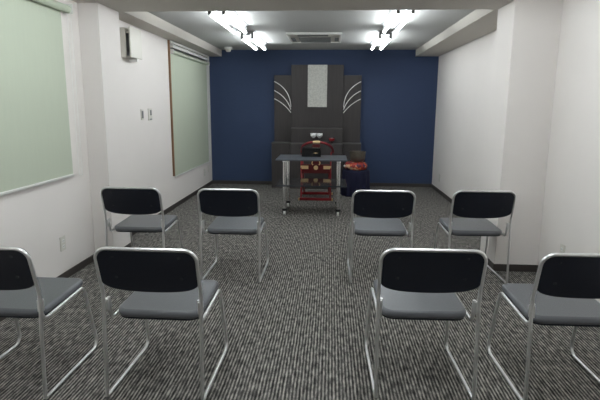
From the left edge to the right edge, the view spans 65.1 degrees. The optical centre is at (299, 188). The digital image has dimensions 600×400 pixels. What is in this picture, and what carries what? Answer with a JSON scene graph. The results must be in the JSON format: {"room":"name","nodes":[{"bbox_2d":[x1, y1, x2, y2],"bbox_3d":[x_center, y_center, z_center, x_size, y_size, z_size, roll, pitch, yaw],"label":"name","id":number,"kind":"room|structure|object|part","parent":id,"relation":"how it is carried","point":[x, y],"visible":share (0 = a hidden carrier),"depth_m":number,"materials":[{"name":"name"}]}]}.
{"room":"funeral hall","nodes":[
{"label":"funeral hall","id":0,"kind":"room"},
{"bbox_2d":[0,0,211,277],"bbox_3d":[-2.155,-0.349,3.309,0.150,2.522,11.545,1,10,4],"label":"wall","id":1,"kind":"structure","parent":0,"point":[33,220],"depth_m":4.37,"materials":[{"name":"white paint"}]},
{"bbox_2d":[0,0,82,195],"bbox_3d":[-2.034,-0.674,3.163,0.088,1.468,1.917,1,10,4],"label":"roller blind","id":2,"kind":"object","parent":1,"relation":"attached to","point":[35,142],"visible":1,"depth_m":3.58,"materials":[{"name":"green fabric"}]},
{"bbox_3d":[-1.965,-0.813,4.103,0.036,1.419,0.005,1,10,4],"label":"pull chain","id":3,"kind":"part","parent":2,"relation":"part of","materials":[{"name":"white plastic"}]},
{"bbox_2d":[59,235,65,251],"bbox_3d":[-2.041,0.475,4.048,0.013,0.125,0.075,1,10,4],"label":"wall outlet","id":4,"kind":"object","parent":1,"relation":"attached to","point":[62,239],"visible":1,"depth_m":4.04,"materials":[{"name":"grey plastic"}]},
{"bbox_2d":[77,3,130,250],"bbox_3d":[-1.899,-0.517,4.625,0.191,2.403,0.424,1,10,4],"label":"pillar","id":5,"kind":"structure","parent":1,"relation":"attached to","point":[99,30],"depth_m":4.46,"materials":[{"name":"white paint"}]},
{"bbox_2d":[0,180,212,321],"bbox_3d":[-1.988,0.864,3.509,0.201,0.065,11.545,1,10,4],"label":"baseboard","id":6,"kind":"structure","parent":1,"relation":"attached to","point":[87,261],"depth_m":4.55,"materials":[{"name":"grey plastic"}]},
{"bbox_2d":[119,26,141,61],"bbox_3d":[-1.879,-1.595,5.237,0.116,0.355,0.310,1,10,4],"label":"air vent","id":7,"kind":"object","parent":1,"relation":"in","point":[130,38],"visible":1,"depth_m":5.16,"materials":[{"name":"grey plastic"}]},
{"bbox_3d":[-1.907,-1.607,5.237,0.060,0.310,0.310,1,10,4],"label":"frame","id":8,"kind":"part","parent":7,"relation":"part of","materials":[{"name":"grey plastic"}]},
{"bbox_2d":[140,109,143,119],"bbox_3d":[-1.912,-0.896,5.702,0.015,0.125,0.072,1,10,4],"label":"light switch","id":9,"kind":"object","parent":1,"relation":"attached to","point":[141,110],"visible":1,"depth_m":5.69,"materials":[{"name":"grey plastic"}]},
{"bbox_2d":[148,108,151,120],"bbox_3d":[-1.897,-0.936,5.954,0.014,0.150,0.120,1,10,4],"label":"thermostat","id":10,"kind":"object","parent":1,"relation":"attached to","point":[149,109],"visible":1,"depth_m":5.93,"materials":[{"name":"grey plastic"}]},
{"bbox_2d":[167,40,210,175],"bbox_3d":[-1.765,-1.298,7.772,0.035,1.938,2.163,1,10,4],"label":"window frame","id":11,"kind":"structure","parent":1,"relation":"attached to","point":[168,41],"depth_m":6.84,"materials":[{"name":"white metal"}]},
{"bbox_3d":[-1.839,-1.124,6.722,0.025,1.918,0.028,1,10,4],"label":"casing","id":12,"kind":"part","parent":11,"relation":"part of","materials":[{"name":"brown wood"}]},
{"bbox_2d":[170,45,210,177],"bbox_3d":[-1.755,-1.256,7.745,0.072,1.899,1.992,1,10,4],"label":"roller blind","id":13,"kind":"object","parent":1,"relation":"attached to","point":[188,74],"visible":1,"depth_m":7.58,"materials":[{"name":"green fabric"}]},
{"bbox_3d":[-1.753,-2.170,7.585,0.064,0.042,1.984,1,10,4],"label":"head rail","id":14,"kind":"part","parent":13,"relation":"part of","materials":[{"name":"white metal"}]},
{"bbox_3d":[-1.690,-1.374,8.712,0.036,1.800,0.005,1,10,4],"label":"pull chain","id":15,"kind":"part","parent":13,"relation":"part of","materials":[{"name":"white plastic"}]},
{"bbox_2d":[0,184,599,399],"bbox_3d":[0.018,0.990,3.399,4.623,0.120,11.945,1,10,4],"label":"floor","id":16,"kind":"structure","parent":0,"point":[297,333],"depth_m":3.08,"materials":[{"name":"carpet"}]},
{"bbox_2d":[0,246,97,398],"bbox_3d":[-1.544,0.635,2.619,0.526,0.828,0.597,1,10,4],"label":"chair","id":17,"kind":"object","parent":16,"relation":"on","point":[23,294],"visible":1,"depth_m":2.47,"materials":[{"name":"silver metal"}]},
{"bbox_3d":[-1.788,0.772,2.678,0.034,0.536,0.561,1,10,4],"label":"frame","id":18,"kind":"part","parent":17,"relation":"part of","materials":[{"name":"silver metal"}]},
{"bbox_3d":[-1.558,0.398,2.331,0.496,0.246,0.094,1,10,4],"label":"backrest","id":19,"kind":"part","parent":17,"relation":"part of","materials":[{"name":"black plastic"}]},
{"bbox_3d":[-1.561,0.675,2.365,0.522,0.819,0.082,1,10,4],"label":"frame","id":20,"kind":"part","parent":17,"relation":"part of","materials":[{"name":"silver metal"}]},
{"bbox_3d":[-1.542,0.603,2.656,0.454,0.057,0.440,1,10,4],"label":"seat","id":21,"kind":"part","parent":17,"relation":"part of","materials":[{"name":"grey plastic"}]},
{"bbox_3d":[-1.300,0.780,2.647,0.034,0.536,0.561,1,10,4],"label":"frame","id":22,"kind":"part","parent":17,"relation":"part of","materials":[{"name":"silver metal"}]},
{"bbox_2d":[100,187,182,248],"bbox_3d":[-1.410,0.346,4.277,0.526,0.828,0.597,1,10,3],"label":"chair","id":23,"kind":"object","parent":16,"relation":"on","point":[139,203],"visible":0.78,"depth_m":4.01,"materials":[{"name":"silver metal"}]},
{"bbox_3d":[-1.653,0.483,4.334,0.034,0.536,0.561,1,10,3],"label":"frame","id":24,"kind":"part","parent":23,"relation":"part of","materials":[{"name":"silver metal"}]},
{"bbox_3d":[-1.422,0.109,3.988,0.496,0.246,0.094,1,10,3],"label":"backrest","id":25,"kind":"part","parent":23,"relation":"part of","materials":[{"name":"black plastic"}]},
{"bbox_3d":[-1.407,0.314,4.313,0.454,0.057,0.440,1,10,3],"label":"seat","id":26,"kind":"part","parent":23,"relation":"part of","materials":[{"name":"grey fabric"}]},
{"bbox_3d":[-1.166,0.491,4.307,0.034,0.536,0.561,1,10,3],"label":"frame","id":27,"kind":"part","parent":23,"relation":"part of","materials":[{"name":"silver metal"}]},
{"bbox_2d":[93,247,227,399],"bbox_3d":[-0.728,0.643,2.605,0.526,0.828,0.597,1,10,4],"label":"chair","id":28,"kind":"object","parent":16,"relation":"on","point":[166,283],"visible":1,"depth_m":2.35,"materials":[{"name":"silver metal"}]},
{"bbox_3d":[-0.971,0.779,2.666,0.034,0.536,0.560,1,10,4],"label":"frame","id":29,"kind":"part","parent":28,"relation":"part of","materials":[{"name":"silver metal"}]},
{"bbox_3d":[-0.745,0.406,2.317,0.496,0.246,0.094,1,10,4],"label":"backrest","id":30,"kind":"part","parent":28,"relation":"part of","materials":[{"name":"black plastic"}]},
{"bbox_3d":[-0.725,0.611,2.642,0.454,0.057,0.440,1,10,4],"label":"seat","id":31,"kind":"part","parent":28,"relation":"part of","materials":[{"name":"grey fabric"}]},
{"bbox_3d":[-0.484,0.788,2.631,0.034,0.536,0.560,1,10,4],"label":"frame","id":32,"kind":"part","parent":28,"relation":"part of","materials":[{"name":"silver metal"}]},
{"bbox_2d":[197,188,268,282],"bbox_3d":[-0.580,0.360,4.225,0.526,0.828,0.597,1,10,4],"label":"chair","id":33,"kind":"object","parent":16,"relation":"on","point":[231,206],"visible":0.97,"depth_m":3.96,"materials":[{"name":"silver metal"}]},
{"bbox_3d":[-0.823,0.497,4.283,0.034,0.536,0.560,1,10,4],"label":"frame","id":34,"kind":"part","parent":33,"relation":"part of","materials":[{"name":"silver metal"}]},
{"bbox_3d":[-0.594,0.123,3.936,0.496,0.246,0.094,1,10,4],"label":"backrest","id":35,"kind":"part","parent":33,"relation":"part of","materials":[{"name":"black plastic"}]},
{"bbox_3d":[-0.577,0.329,4.261,0.454,0.057,0.440,1,10,4],"label":"seat","id":36,"kind":"part","parent":33,"relation":"part of","materials":[{"name":"grey fabric"}]},
{"bbox_3d":[-0.336,0.505,4.253,0.034,0.536,0.560,1,10,4],"label":"frame","id":37,"kind":"part","parent":33,"relation":"part of","materials":[{"name":"silver metal"}]},
{"bbox_2d":[271,142,290,187],"bbox_3d":[-0.351,-0.444,8.799,0.339,0.840,0.247,1,10,4],"label":"base cabinet","id":38,"kind":"object","parent":16,"relation":"on","point":[278,148],"visible":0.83,"depth_m":8.67,"materials":[{"name":"grey wood"}]},
{"bbox_2d":[275,155,346,215],"bbox_3d":[0.172,-0.057,6.764,0.979,0.784,0.670,1,10,4],"label":"table","id":39,"kind":"object","parent":16,"relation":"on","point":[286,183],"visible":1,"depth_m":6.54,"materials":[{"name":"grey metal"}]},
{"bbox_3d":[-0.213,-0.044,6.517,0.048,0.690,0.048,1,10,4],"label":"post","id":40,"kind":"part","parent":39,"relation":"part of","materials":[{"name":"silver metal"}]},
{"bbox_3d":[-0.178,-0.137,7.048,0.048,0.690,0.048,1,10,4],"label":"post","id":41,"kind":"part","parent":39,"relation":"part of","materials":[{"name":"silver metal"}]},
{"bbox_2d":[275,178,346,187],"bbox_3d":[0.172,-0.084,6.759,0.979,0.018,0.670,1,10,4],"label":"shelf","id":42,"kind":"object","parent":39,"relation":"attached to","point":[290,182],"depth_m":6.63,"materials":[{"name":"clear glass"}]},
{"bbox_2d":[302,147,320,156],"bbox_3d":[0.167,-0.529,6.823,0.276,0.125,0.182,1,10,4],"label":"box","id":43,"kind":"object","parent":39,"relation":"on","point":[306,151],"visible":1,"depth_m":6.74,"materials":[{"name":"black wood"}]},
{"bbox_3d":[0.167,-0.581,6.815,0.266,0.020,0.172,1,10,4],"label":"lid","id":44,"kind":"part","parent":43,"relation":"part of","materials":[{"name":"black paint"}]},
{"bbox_3d":[0.529,-0.032,6.470,0.048,0.690,0.048,1,10,4],"label":"post","id":45,"kind":"part","parent":39,"relation":"part of","materials":[{"name":"silver metal"}]},
{"bbox_2d":[298,141,333,200],"bbox_3d":[0.274,-0.324,7.779,0.574,0.963,0.574,1,10,4],"label":"chair","id":46,"kind":"object","parent":16,"relation":"on","point":[315,166],"visible":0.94,"depth_m":7.55,"materials":[{"name":"red paint"}]},
{"bbox_3d":[0.276,-0.677,7.718,0.574,0.242,0.504,1,10,4],"label":"arm rail","id":47,"kind":"part","parent":46,"relation":"part of","materials":[{"name":"red paint"}]},
{"bbox_2d":[290,143,342,188],"bbox_3d":[0.295,-0.413,8.664,0.962,0.834,0.160,1,10,4],"label":"base cabinet","id":48,"kind":"object","parent":16,"relation":"on","point":[294,147],"visible":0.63,"depth_m":8.58,"materials":[{"name":"grey wood"}]},
{"bbox_2d":[291,127,341,142],"bbox_3d":[0.306,-0.574,8.789,0.946,1.108,0.138,1,10,4],"label":"step","id":49,"kind":"structure","parent":48,"relation":"on","point":[298,135],"depth_m":8.65,"materials":[{"name":"grey wood"}]},
{"bbox_2d":[316,133,322,140],"bbox_3d":[0.354,-0.915,8.579,0.114,0.185,0.114,1,10,4],"label":"ornament","id":50,"kind":"object","parent":48,"relation":"on","point":[319,135],"visible":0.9,"depth_m":8.55,"materials":[{"name":"white ceramic"}]},
{"bbox_2d":[274,65,361,152],"bbox_3d":[0.320,-1.154,8.801,1.609,2.246,0.125,1,10,4],"label":"backboard","id":51,"kind":"object","parent":16,"relation":"on","point":[312,96],"visible":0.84,"depth_m":8.69,"materials":[{"name":"grey wood"}]},
{"bbox_3d":[-0.322,-1.079,8.882,0.319,2.062,0.075,1,10,4],"label":"panel","id":52,"kind":"part","parent":51,"relation":"part of","materials":[{"name":"grey wood"}]},
{"bbox_3d":[0.317,-1.156,8.811,0.960,2.246,0.105,1,10,4],"label":"panel","id":53,"kind":"part","parent":51,"relation":"part of","materials":[{"name":"grey wood"}]},
{"bbox_3d":[0.961,-1.057,8.801,0.327,2.062,0.075,1,10,4],"label":"panel","id":54,"kind":"part","parent":51,"relation":"part of","materials":[{"name":"grey wood"}]},
{"bbox_2d":[342,142,360,169],"bbox_3d":[0.949,-0.422,8.717,0.331,0.840,0.247,1,10,4],"label":"base cabinet","id":55,"kind":"object","parent":16,"relation":"on","point":[347,146],"visible":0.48,"depth_m":8.55,"materials":[{"name":"grey wood"}]},
{"bbox_2d":[340,169,369,196],"bbox_3d":[0.955,-0.107,8.081,0.510,0.440,0.506,1,10,4],"label":"pedestal","id":56,"kind":"object","parent":16,"relation":"on","point":[356,180],"visible":0.71,"depth_m":7.88,"materials":[{"name":"blue fabric"}]},
{"bbox_2d":[344,161,367,169],"bbox_3d":[0.947,-0.389,8.028,0.414,0.132,0.404,1,10,4],"label":"cushion","id":57,"kind":"object","parent":56,"relation":"on","point":[350,165],"visible":0.9,"depth_m":7.88,"materials":[{"name":"red fabric"}]},
{"bbox_2d":[349,151,365,161],"bbox_3d":[0.979,-0.540,8.000,0.278,0.178,0.278,1,10,4],"label":"bell","id":58,"kind":"object","parent":57,"relation":"on","point":[355,156],"visible":1,"depth_m":7.89,"materials":[{"name":"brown metal"}]},
{"bbox_2d":[347,190,415,282],"bbox_3d":[0.704,0.372,4.203,0.526,0.828,0.597,1,10,3],"label":"chair","id":59,"kind":"object","parent":16,"relation":"on","point":[383,208],"visible":0.89,"depth_m":3.93,"materials":[{"name":"silver metal"}]},
{"bbox_3d":[0.461,0.509,4.260,0.034,0.536,0.560,1,10,3],"label":"frame","id":60,"kind":"part","parent":59,"relation":"part of","materials":[{"name":"silver metal"}]},
{"bbox_3d":[0.707,0.340,4.239,0.454,0.057,0.440,1,10,3],"label":"seat","id":61,"kind":"part","parent":59,"relation":"part of","materials":[{"name":"grey plastic"}]},
{"bbox_3d":[0.692,0.135,3.914,0.496,0.246,0.094,1,10,3],"label":"backrest","id":62,"kind":"part","parent":59,"relation":"part of","materials":[{"name":"black plastic"}]},
{"bbox_3d":[0.948,0.517,4.232,0.034,0.536,0.560,1,10,3],"label":"frame","id":63,"kind":"part","parent":59,"relation":"part of","materials":[{"name":"silver metal"}]},
{"bbox_2d":[364,248,487,399],"bbox_3d":[0.659,0.649,2.619,0.526,0.828,0.597,1,10,2],"label":"chair","id":64,"kind":"object","parent":16,"relation":"on","point":[411,283],"visible":1,"depth_m":2.35,"materials":[{"name":"silver metal"}]},
{"bbox_3d":[0.415,0.786,2.672,0.034,0.536,0.561,1,10,2],"label":"frame","id":65,"kind":"part","parent":64,"relation":"part of","materials":[{"name":"silver metal"}]},
{"bbox_3d":[0.661,0.617,2.655,0.454,0.057,0.440,1,10,2],"label":"seat","id":66,"kind":"part","parent":64,"relation":"part of","materials":[{"name":"grey plastic"}]},
{"bbox_3d":[0.650,0.412,2.329,0.496,0.246,0.094,1,10,2],"label":"backrest","id":67,"kind":"part","parent":64,"relation":"part of","materials":[{"name":"black plastic"}]},
{"bbox_3d":[0.902,0.793,2.651,0.034,0.536,0.561,1,10,2],"label":"frame","id":68,"kind":"part","parent":64,"relation":"part of","materials":[{"name":"silver metal"}]},
{"bbox_2d":[433,190,516,282],"bbox_3d":[1.534,0.374,4.220,0.526,0.828,0.597,1,10,2],"label":"chair","id":69,"kind":"object","parent":16,"relation":"on","point":[475,206],"visible":0.85,"depth_m":3.95,"materials":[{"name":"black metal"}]},
{"bbox_3d":[1.290,0.512,4.272,0.034,0.536,0.560,1,10,2],"label":"frame","id":70,"kind":"part","parent":69,"relation":"part of","materials":[{"name":"silver metal"}]},
{"bbox_3d":[1.536,0.343,4.256,0.454,0.057,0.440,1,10,2],"label":"seat","id":71,"kind":"part","parent":69,"relation":"part of","materials":[{"name":"grey plastic"}]},
{"bbox_3d":[1.526,0.137,3.931,0.496,0.246,0.094,1,10,2],"label":"backrest","id":72,"kind":"part","parent":69,"relation":"part of","materials":[{"name":"black plastic"}]},
{"bbox_3d":[1.778,0.518,4.254,0.034,0.536,0.561,1,10,2],"label":"frame","id":73,"kind":"part","parent":69,"relation":"part of","materials":[{"name":"silver metal"}]},
{"bbox_2d":[487,253,599,399],"bbox_3d":[1.410,0.664,2.559,0.526,0.828,0.597,1,10,3],"label":"chair","id":74,"kind":"object","parent":16,"relation":"on","point":[565,289],"visible":1,"depth_m":2.38,"materials":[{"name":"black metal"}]},
{"bbox_3d":[1.167,0.801,2.614,0.034,0.536,0.561,1,10,3],"label":"frame","id":75,"kind":"part","parent":74,"relation":"part of","materials":[{"name":"silver metal"}]},
{"bbox_3d":[1.412,0.632,2.596,0.454,0.057,0.440,1,10,3],"label":"seat","id":76,"kind":"part","parent":74,"relation":"part of","materials":[{"name":"grey fabric"}]},
{"bbox_3d":[1.398,0.704,2.305,0.522,0.819,0.082,1,10,3],"label":"frame","id":77,"kind":"part","parent":74,"relation":"part of","materials":[{"name":"silver metal"}]},
{"bbox_3d":[1.400,0.427,2.270,0.496,0.246,0.094,1,10,3],"label":"backrest","id":78,"kind":"part","parent":74,"relation":"part of","materials":[{"name":"black plastic"}]},
{"bbox_3d":[1.654,0.808,2.591,0.034,0.536,0.560,1,10,3],"label":"frame","id":79,"kind":"part","parent":74,"relation":"part of","materials":[{"name":"silver metal"}]},
{"bbox_2d":[149,9,475,49],"bbox_3d":[0.034,-1.613,2.944,4.623,0.120,11.945,1,10,4],"label":"ceiling","id":80,"kind":"structure","parent":0,"point":[358,28],"depth_m":6.16,"materials":[{"name":"grey paint"}]},
{"bbox_2d":[119,12,221,56],"bbox_3d":[-1.716,-2.158,6.689,0.240,0.118,4.221,1,10,4],"label":"soffit","id":81,"kind":"structure","parent":80,"relation":"attached to","point":[146,21],"depth_m":6.00,"materials":[{"name":"grey paint"}]},
{"bbox_2d":[224,47,231,51],"bbox_3d":[-1.271,-2.460,8.332,0.144,0.082,0.144,1,10,4],"label":"smoke detector","id":82,"kind":"object","parent":80,"relation":"attached to","point":[228,49],"visible":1,"depth_m":8.29,"materials":[{"name":"white plastic"}]},
{"bbox_2d":[208,11,248,33],"bbox_3d":[-0.809,-1.929,5.403,0.226,0.114,1.290,1,10,4],"label":"ceiling light","id":83,"kind":"object","parent":80,"relation":"attached to","point":[231,17],"visible":0.82,"depth_m":5.37,"materials":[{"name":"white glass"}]},
{"bbox_2d":[239,31,266,49],"bbox_3d":[-0.693,-2.234,7.153,0.226,0.114,1.290,1,10,4],"label":"ceiling light","id":84,"kind":"object","parent":80,"relation":"attached to","point":[253,36],"visible":1,"depth_m":6.91,"materials":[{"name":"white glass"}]},
{"bbox_2d":[72,0,512,11],"bbox_3d":[0.116,-1.713,4.212,4.223,0.119,0.564,1,10,4],"label":"beam","id":85,"kind":"structure","parent":80,"relation":"attached to","point":[117,5],"depth_m":4.25,"materials":[{"name":"grey paint"}]},
{"bbox_2d":[286,32,341,42],"bbox_3d":[0.224,-2.251,7.034,0.795,0.030,0.910,1,10,4],"label":"air conditioner","id":86,"kind":"object","parent":80,"relation":"attached to","point":[294,37],"visible":1,"depth_m":6.93,"materials":[{"name":"white plastic"}]},
{"bbox_3d":[0.224,-2.256,7.033,0.735,0.017,0.850,1,10,4],"label":"panel","id":87,"kind":"part","parent":86,"relation":"part of","materials":[{"name":"grey plastic"}]},
{"bbox_2d":[299,37,330,42],"bbox_3d":[0.234,-2.269,7.190,0.470,0.012,0.515,1,10,4],"label":"grille","id":88,"kind":"object","parent":86,"relation":"attached to","point":[301,39],"depth_m":7.19,"materials":[{"name":"grey metal"}]},
{"bbox_2d":[370,30,393,49],"bbox_3d":[1.205,-2.202,7.033,0.226,0.114,1.290,1,10,4],"label":"ceiling light","id":89,"kind":"object","parent":80,"relation":"attached to","point":[379,38],"visible":1,"depth_m":6.78,"materials":[{"name":"white plastic"}]},
{"bbox_2d":[381,10,414,32],"bbox_3d":[1.089,-1.897,5.284,0.226,0.114,1.290,1,10,4],"label":"ceiling light","id":90,"kind":"object","parent":80,"relation":"attached to","point":[393,18],"visible":0.71,"depth_m":5.26,"materials":[{"name":"white plastic"}]},
{"bbox_2d":[416,9,497,55],"bbox_3d":[2.171,-2.091,6.444,0.417,0.118,4.221,1,10,4],"label":"soffit","id":91,"kind":"structure","parent":80,"relation":"attached to","point":[480,22],"depth_m":5.93,"materials":[{"name":"grey paint"}]},
{"bbox_2d":[209,50,438,183],"bbox_3d":[0.406,-1.314,8.919,4.623,2.522,0.150,1,10,4],"label":"wall","id":92,"kind":"structure","parent":0,"point":[399,87],"depth_m":8.80,"materials":[{"name":"blue paint"}]},
{"bbox_2d":[213,180,430,186],"bbox_3d":[0.394,-0.090,9.052,4.203,0.065,0.010,1,10,4],"label":"baseboard","id":93,"kind":"structure","parent":92,"relation":"attached to","point":[214,181],"depth_m":8.99,"materials":[{"name":"grey plastic"}]},
{"bbox_2d":[432,0,599,302],"bbox_3d":[2.208,-0.274,3.034,0.150,2.522,11.545,1,10,4],"label":"wall","id":94,"kind":"structure","parent":0,"point":[571,204],"depth_m":3.99,"materials":[{"name":"white paint"}]},
{"bbox_2d":[431,184,537,271],"bbox_3d":[1.925,0.931,3.262,0.402,0.065,11.545,1,10,4],"label":"baseboard","id":95,"kind":"structure","parent":94,"relation":"attached to","point":[496,267],"depth_m":4.37,"materials":[{"name":"grey plastic"}]},
{"bbox_2d":[480,0,562,264],"bbox_3d":[2.025,-0.450,4.378,0.392,2.403,0.424,1,10,4],"label":"pillar","id":96,"kind":"structure","parent":94,"relation":"attached to","point":[528,31],"depth_m":4.17,"materials":[{"name":"white paint"}]},
{"bbox_2d":[559,244,565,252],"bbox_3d":[2.167,0.527,3.885,0.013,0.125,0.075,1,10,4],"label":"wall outlet","id":97,"kind":"object","parent":94,"relation":"attached to","point":[562,247],"visible":0.61,"depth_m":3.87,"materials":[{"name":"grey plastic"}]}
]}

